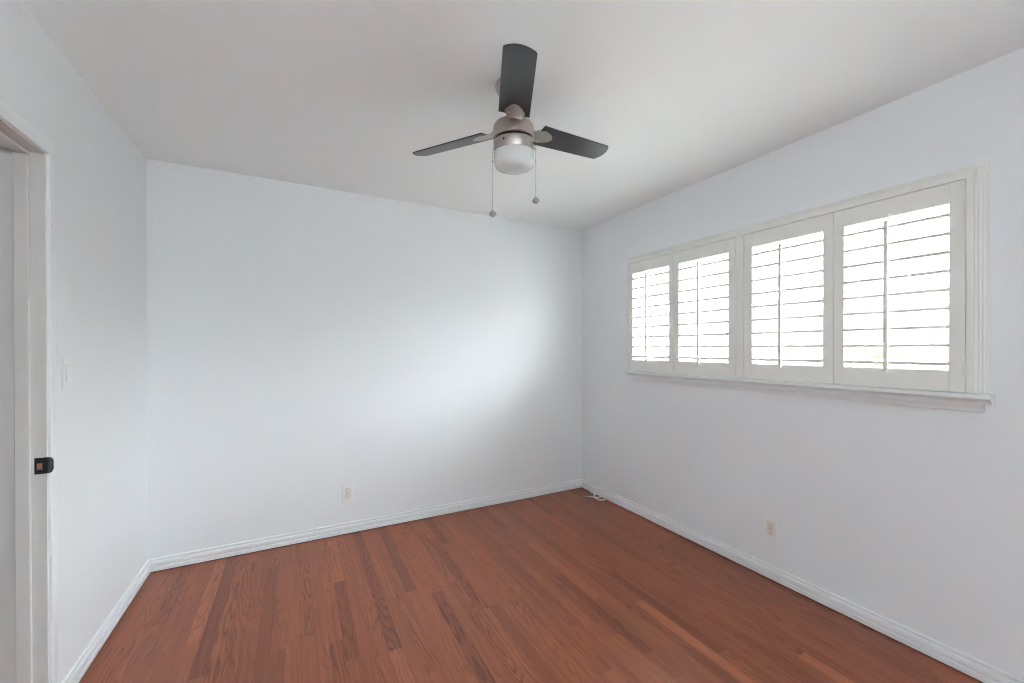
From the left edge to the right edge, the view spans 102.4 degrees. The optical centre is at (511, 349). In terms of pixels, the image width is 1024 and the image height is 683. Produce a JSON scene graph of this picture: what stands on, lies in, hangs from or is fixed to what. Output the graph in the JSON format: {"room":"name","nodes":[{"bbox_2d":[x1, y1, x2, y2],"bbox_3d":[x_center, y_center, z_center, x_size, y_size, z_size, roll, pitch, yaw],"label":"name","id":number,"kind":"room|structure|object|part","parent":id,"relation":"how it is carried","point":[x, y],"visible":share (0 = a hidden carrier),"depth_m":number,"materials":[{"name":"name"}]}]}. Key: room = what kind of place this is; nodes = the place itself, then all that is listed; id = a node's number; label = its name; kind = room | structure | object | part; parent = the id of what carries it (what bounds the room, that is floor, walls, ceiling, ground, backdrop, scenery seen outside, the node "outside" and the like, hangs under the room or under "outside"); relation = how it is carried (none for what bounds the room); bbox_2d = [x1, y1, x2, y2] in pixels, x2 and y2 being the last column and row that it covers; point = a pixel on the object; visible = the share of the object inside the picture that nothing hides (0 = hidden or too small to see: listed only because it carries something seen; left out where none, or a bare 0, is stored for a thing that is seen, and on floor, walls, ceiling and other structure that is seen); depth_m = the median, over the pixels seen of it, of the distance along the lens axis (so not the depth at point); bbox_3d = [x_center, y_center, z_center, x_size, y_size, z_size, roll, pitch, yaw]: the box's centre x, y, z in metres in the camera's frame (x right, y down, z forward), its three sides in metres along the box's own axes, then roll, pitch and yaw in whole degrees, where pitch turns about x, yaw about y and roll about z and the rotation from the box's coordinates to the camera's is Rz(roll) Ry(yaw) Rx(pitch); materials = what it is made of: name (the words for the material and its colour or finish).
{"room":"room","nodes":[
{"label":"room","id":0,"kind":"room"},
{"bbox_2d":[0,0,147,682],"bbox_3d":[-1.098,0.128,0.298,0.115,2.490,4.749,0,0,-28],"label":"wall","id":1,"kind":"structure","parent":0,"point":[101,246],"depth_m":1.77,"materials":[{"name":"paint"}]},
{"bbox_2d":[0,100,57,682],"bbox_3d":[-1.491,0.288,1.062,0.131,2.064,0.935,0,0,-28],"label":"door","id":2,"kind":"structure","parent":1,"relation":"in","point":[28,458],"depth_m":1.42,"materials":[{"name":"paint"}]},
{"bbox_3d":[-1.642,0.405,1.444,0.046,0.057,0.007,0,0,-37],"label":"strike plate","id":3,"kind":"part","parent":2,"relation":"part of","materials":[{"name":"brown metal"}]},
{"bbox_2d":[62,358,71,388],"bbox_3d":[-1.697,0.089,1.572,0.010,0.114,0.070,0,0,-28],"label":"light switch","id":4,"kind":"object","parent":1,"relation":"attached to","point":[66,362],"visible":1,"depth_m":1.56,"materials":[{"name":"white plastic"}]},
{"bbox_2d":[61,559,150,682],"bbox_3d":[-1.899,1.275,1.971,0.015,0.076,1.049,0,0,-28],"label":"baseboard","id":5,"kind":"structure","parent":1,"relation":"attached to","point":[86,658],"depth_m":1.86,"materials":[{"name":"paint"}]},
{"bbox_2d":[146,159,581,558],"bbox_3d":[-0.767,0.115,3.228,3.426,2.490,0.130,0,0,-28],"label":"wall","id":6,"kind":"structure","parent":0,"point":[305,343],"depth_m":2.91,"materials":[{"name":"paint"}]},
{"bbox_2d":[342,484,352,501],"bbox_3d":[-1.174,1.023,2.940,0.070,0.114,0.008,0,0,-28],"label":"wall outlet","id":7,"kind":"object","parent":6,"relation":"attached to","point":[347,490],"visible":1,"depth_m":2.94,"materials":[{"name":"white plastic"}]},
{"bbox_2d":[149,479,581,571],"bbox_3d":[-0.739,1.268,3.165,3.181,0.076,0.015,0,0,-28],"label":"baseboard","id":8,"kind":"structure","parent":6,"relation":"attached to","point":[228,550],"depth_m":2.92,"materials":[{"name":"paint"}]},
{"bbox_2d":[21,0,1023,229],"bbox_3d":[0.365,-1.183,1.063,3.426,0.120,5.009,0,0,-28],"label":"ceiling","id":9,"kind":"structure","parent":0,"point":[341,95],"depth_m":1.70,"materials":[{"name":"paint"}]},
{"bbox_2d":[413,43,607,216],"bbox_3d":[0.103,-0.849,1.793,0.865,0.553,0.941,0,0,-28],"label":"ceiling fan","id":10,"kind":"object","parent":9,"relation":"hanging from","point":[514,136],"visible":1,"depth_m":1.70,"materials":[{"name":"silver metal"}]},
{"bbox_3d":[-0.285,-0.949,1.918,0.411,0.040,0.122,0,0,28],"label":"blade","id":11,"kind":"part","parent":10,"relation":"part of","materials":[{"name":"grey wood"}]},
{"bbox_3d":[-0.120,-0.944,1.830,0.123,0.025,0.078,0,0,18],"label":"blade arm","id":12,"kind":"part","parent":10,"relation":"part of","materials":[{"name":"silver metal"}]},
{"bbox_3d":[-0.083,-0.729,1.768,0.004,0.268,0.004,0,0,32],"label":"pull chain","id":13,"kind":"part","parent":10,"relation":"part of","materials":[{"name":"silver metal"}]},
{"bbox_2d":[495,130,531,137],"bbox_3d":[0.007,-0.899,1.765,0.158,0.022,0.158,0,0,-28],"label":"vent","id":14,"kind":"object","parent":10,"relation":"attached to","point":[498,133],"depth_m":1.69,"materials":[{"name":"black"}]},
{"bbox_3d":[0.009,-0.813,1.770,0.171,0.089,0.171,0,0,-28],"label":"lamp shade","id":15,"kind":"part","parent":10,"relation":"part of","materials":[{"name":"white glass"}]},
{"bbox_3d":[0.012,-0.936,1.619,0.080,0.025,0.122,0,0,8],"label":"blade arm","id":16,"kind":"part","parent":10,"relation":"part of","materials":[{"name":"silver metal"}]},
{"bbox_3d":[0.018,-0.926,1.433,0.124,0.051,0.410,0,0,-3],"label":"blade","id":17,"kind":"part","parent":10,"relation":"part of","materials":[{"name":"grey wood"}]},
{"bbox_3d":[0.102,-0.758,1.768,0.004,0.212,0.004,0,0,32],"label":"pull chain","id":18,"kind":"part","parent":10,"relation":"part of","materials":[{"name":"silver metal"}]},
{"bbox_3d":[0.127,-0.951,1.839,0.123,0.018,0.081,0,0,-28],"label":"blade arm","id":19,"kind":"part","parent":10,"relation":"part of","materials":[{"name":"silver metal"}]},
{"bbox_3d":[0.286,-0.964,1.934,0.411,0.044,0.125,0,0,-32],"label":"blade","id":20,"kind":"part","parent":10,"relation":"part of","materials":[{"name":"grey wood"}]},
{"bbox_2d":[79,488,981,682],"bbox_3d":[0.362,1.342,1.070,3.181,0.050,4.749,0,0,-28],"label":"floor","id":21,"kind":"structure","parent":0,"point":[568,586],"depth_m":2.04,"materials":[{"name":"brown wood"}]},
{"bbox_2d":[582,474,606,500],"bbox_3d":[0.711,1.225,3.653,0.162,0.162,0.292,0,0,-28],"label":"coaxial cable","id":22,"kind":"object","parent":21,"relation":"on","point":[588,474],"visible":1,"depth_m":3.64,"materials":[{"name":"white plastic"}]},
{"bbox_2d":[582,47,1023,679],"bbox_3d":[1.826,0.117,1.835,0.130,2.490,4.749,0,0,-28],"label":"wall","id":23,"kind":"structure","parent":0,"point":[913,517],"depth_m":2.00,"materials":[{"name":"paint"}]},
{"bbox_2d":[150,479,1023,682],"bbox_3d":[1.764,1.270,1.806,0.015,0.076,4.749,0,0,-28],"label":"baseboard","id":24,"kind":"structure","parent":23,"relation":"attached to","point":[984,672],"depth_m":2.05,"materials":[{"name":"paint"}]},
{"bbox_2d":[764,517,776,540],"bbox_3d":[1.477,1.024,2.357,0.008,0.114,0.070,0,0,-28],"label":"wall outlet","id":25,"kind":"object","parent":23,"relation":"attached to","point":[770,525],"visible":1,"depth_m":2.35,"materials":[{"name":"white plastic"}]},
{"bbox_2d":[767,529,772,534],"bbox_3d":[1.475,1.043,2.356,0.002,0.030,0.037,0,0,-28],"label":"receptacle","id":26,"kind":"object","parent":25,"relation":"attached to","point":[769,531],"depth_m":2.35,"materials":[{"name":"grey plastic"}]},
{"bbox_2d":[767,522,772,528],"bbox_3d":[1.476,1.004,2.356,0.001,0.030,0.037,0,0,-28],"label":"receptacle","id":27,"kind":"object","parent":25,"relation":"attached to","point":[769,524],"depth_m":2.35,"materials":[{"name":"grey plastic"}]},
{"bbox_2d":[642,205,948,363],"bbox_3d":[1.494,-0.261,2.536,0.034,0.810,1.822,0,0,-28],"label":"window","id":28,"kind":"structure","parent":23,"relation":"in","point":[756,248],"depth_m":2.52,"materials":[{"name":"glass"}]},
{"bbox_2d":[627,160,989,393],"bbox_3d":[1.394,-0.287,2.483,0.037,0.914,1.986,0,0,-28],"label":"window frame","id":29,"kind":"structure","parent":23,"relation":"in","point":[977,176],"depth_m":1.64,"materials":[{"name":"paint"}]},
{"bbox_2d":[629,253,672,372],"bbox_3d":[1.051,-0.262,3.120,0.074,0.855,0.432,0,0,-28],"label":"plantation shutter","id":30,"kind":"object","parent":29,"relation":"attached to","point":[663,261],"visible":0.98,"depth_m":3.11,"materials":[{"name":"paint"}]},
{"bbox_3d":[1.016,-0.246,3.116,0.010,0.680,0.015,0,0,-28],"label":"tilt rod","id":31,"kind":"part","parent":30,"relation":"part of","materials":[{"name":"paint"}]},
{"bbox_3d":[1.055,-0.647,3.120,0.026,0.084,0.359,0,0,-28],"label":"rail","id":32,"kind":"part","parent":30,"relation":"part of","materials":[{"name":"paint"}]},
{"bbox_3d":[1.056,0.122,3.123,0.026,0.087,0.359,0,0,-28],"label":"rail","id":33,"kind":"part","parent":30,"relation":"part of","materials":[{"name":"paint"}]},
{"bbox_2d":[673,237,735,376],"bbox_3d":[1.262,-0.260,2.717,0.074,0.855,0.472,0,0,-28],"label":"plantation shutter","id":34,"kind":"object","parent":29,"relation":"attached to","point":[727,246],"visible":0.98,"depth_m":2.70,"materials":[{"name":"paint"}]},
{"bbox_3d":[1.227,-0.244,2.716,0.010,0.680,0.015,0,0,-28],"label":"tilt rod","id":35,"kind":"part","parent":34,"relation":"part of","materials":[{"name":"paint"}]},
{"bbox_3d":[1.267,0.124,2.723,0.026,0.087,0.372,0,0,-28],"label":"rail","id":36,"kind":"part","parent":34,"relation":"part of","materials":[{"name":"paint"}]},
{"bbox_3d":[1.266,-0.646,2.719,0.026,0.084,0.372,0,0,-28],"label":"rail","id":37,"kind":"part","parent":34,"relation":"part of","materials":[{"name":"paint"}]},
{"bbox_3d":[1.387,-0.260,2.492,0.030,0.858,0.048,0,0,-28],"label":"post","id":38,"kind":"part","parent":29,"relation":"part of","materials":[{"name":"paint"}]},
{"bbox_2d":[742,213,833,383],"bbox_3d":[1.501,-0.259,2.264,0.074,0.855,0.468,0,0,-28],"label":"plantation shutter","id":39,"kind":"object","parent":29,"relation":"attached to","point":[824,224],"visible":0.98,"depth_m":2.25,"materials":[{"name":"paint"}]},
{"bbox_3d":[1.468,-0.243,2.256,0.010,0.680,0.015,0,0,-28],"label":"tilt rod","id":40,"kind":"part","parent":39,"relation":"part of","materials":[{"name":"paint"}]},
{"bbox_3d":[1.507,-0.644,2.260,0.026,0.084,0.366,0,0,-28],"label":"rail","id":41,"kind":"part","parent":39,"relation":"part of","materials":[{"name":"paint"}]},
{"bbox_3d":[1.508,0.125,2.263,0.026,0.087,0.366,0,0,-28],"label":"rail","id":42,"kind":"part","parent":39,"relation":"part of","materials":[{"name":"paint"}]},
{"bbox_2d":[834,179,966,392],"bbox_3d":[1.717,-0.257,1.851,0.074,0.855,0.460,0,0,-28],"label":"plantation shutter","id":43,"kind":"object","parent":29,"relation":"attached to","point":[953,194],"visible":0.99,"depth_m":1.81,"materials":[{"name":"paint"}]},
{"bbox_3d":[1.681,-0.241,1.852,0.010,0.680,0.015,0,0,-28],"label":"tilt rod","id":44,"kind":"part","parent":43,"relation":"part of","materials":[{"name":"paint"}]},
{"bbox_3d":[1.720,-0.643,1.855,0.026,0.084,0.365,0,0,-28],"label":"rail","id":45,"kind":"part","parent":43,"relation":"part of","materials":[{"name":"paint"}]},
{"bbox_3d":[1.721,0.127,1.859,0.026,0.087,0.365,0,0,-28],"label":"rail","id":46,"kind":"part","parent":43,"relation":"part of","materials":[{"name":"paint"}]},
{"bbox_2d":[625,371,994,412],"bbox_3d":[1.394,0.208,2.460,0.054,0.075,1.972,0,0,-28],"label":"window sill","id":47,"kind":"structure","parent":23,"relation":"attached to","point":[957,401],"depth_m":2.03,"materials":[{"name":"paint"}]},
{"label":"outside","id":48,"kind":"structure","parent":0,"visible":0},
{"bbox_3d":[10.996,1.572,8.042,21.870,0.100,32.000,0,0,-28],"label":"ground","id":49,"kind":"structure","parent":48,"visible":0},
{"bbox_2d":[696,343,767,363],"bbox_3d":[3.757,0.695,7.205,1.476,1.684,1.436,0,0,-28],"label":"bush","id":50,"kind":"object","parent":49,"relation":"on","point":[723,350],"visible":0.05,"depth_m":7.26,"materials":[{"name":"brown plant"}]},
{"bbox_2d":[649,265,948,369],"bbox_3d":[7.882,0.034,6.401,5.900,3.000,14.800,0,0,-28],"label":"building","id":51,"kind":"structure","parent":49,"relation":"on","point":[941,280],"depth_m":6.75,"materials":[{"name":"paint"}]},
{"bbox_2d":[810,335,927,368],"bbox_3d":[4.726,0.672,5.445,1.377,1.742,1.371,0,0,-28],"label":"bush","id":52,"kind":"object","parent":49,"relation":"on","point":[894,355],"visible":0.18,"depth_m":5.24,"materials":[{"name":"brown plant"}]}
]}

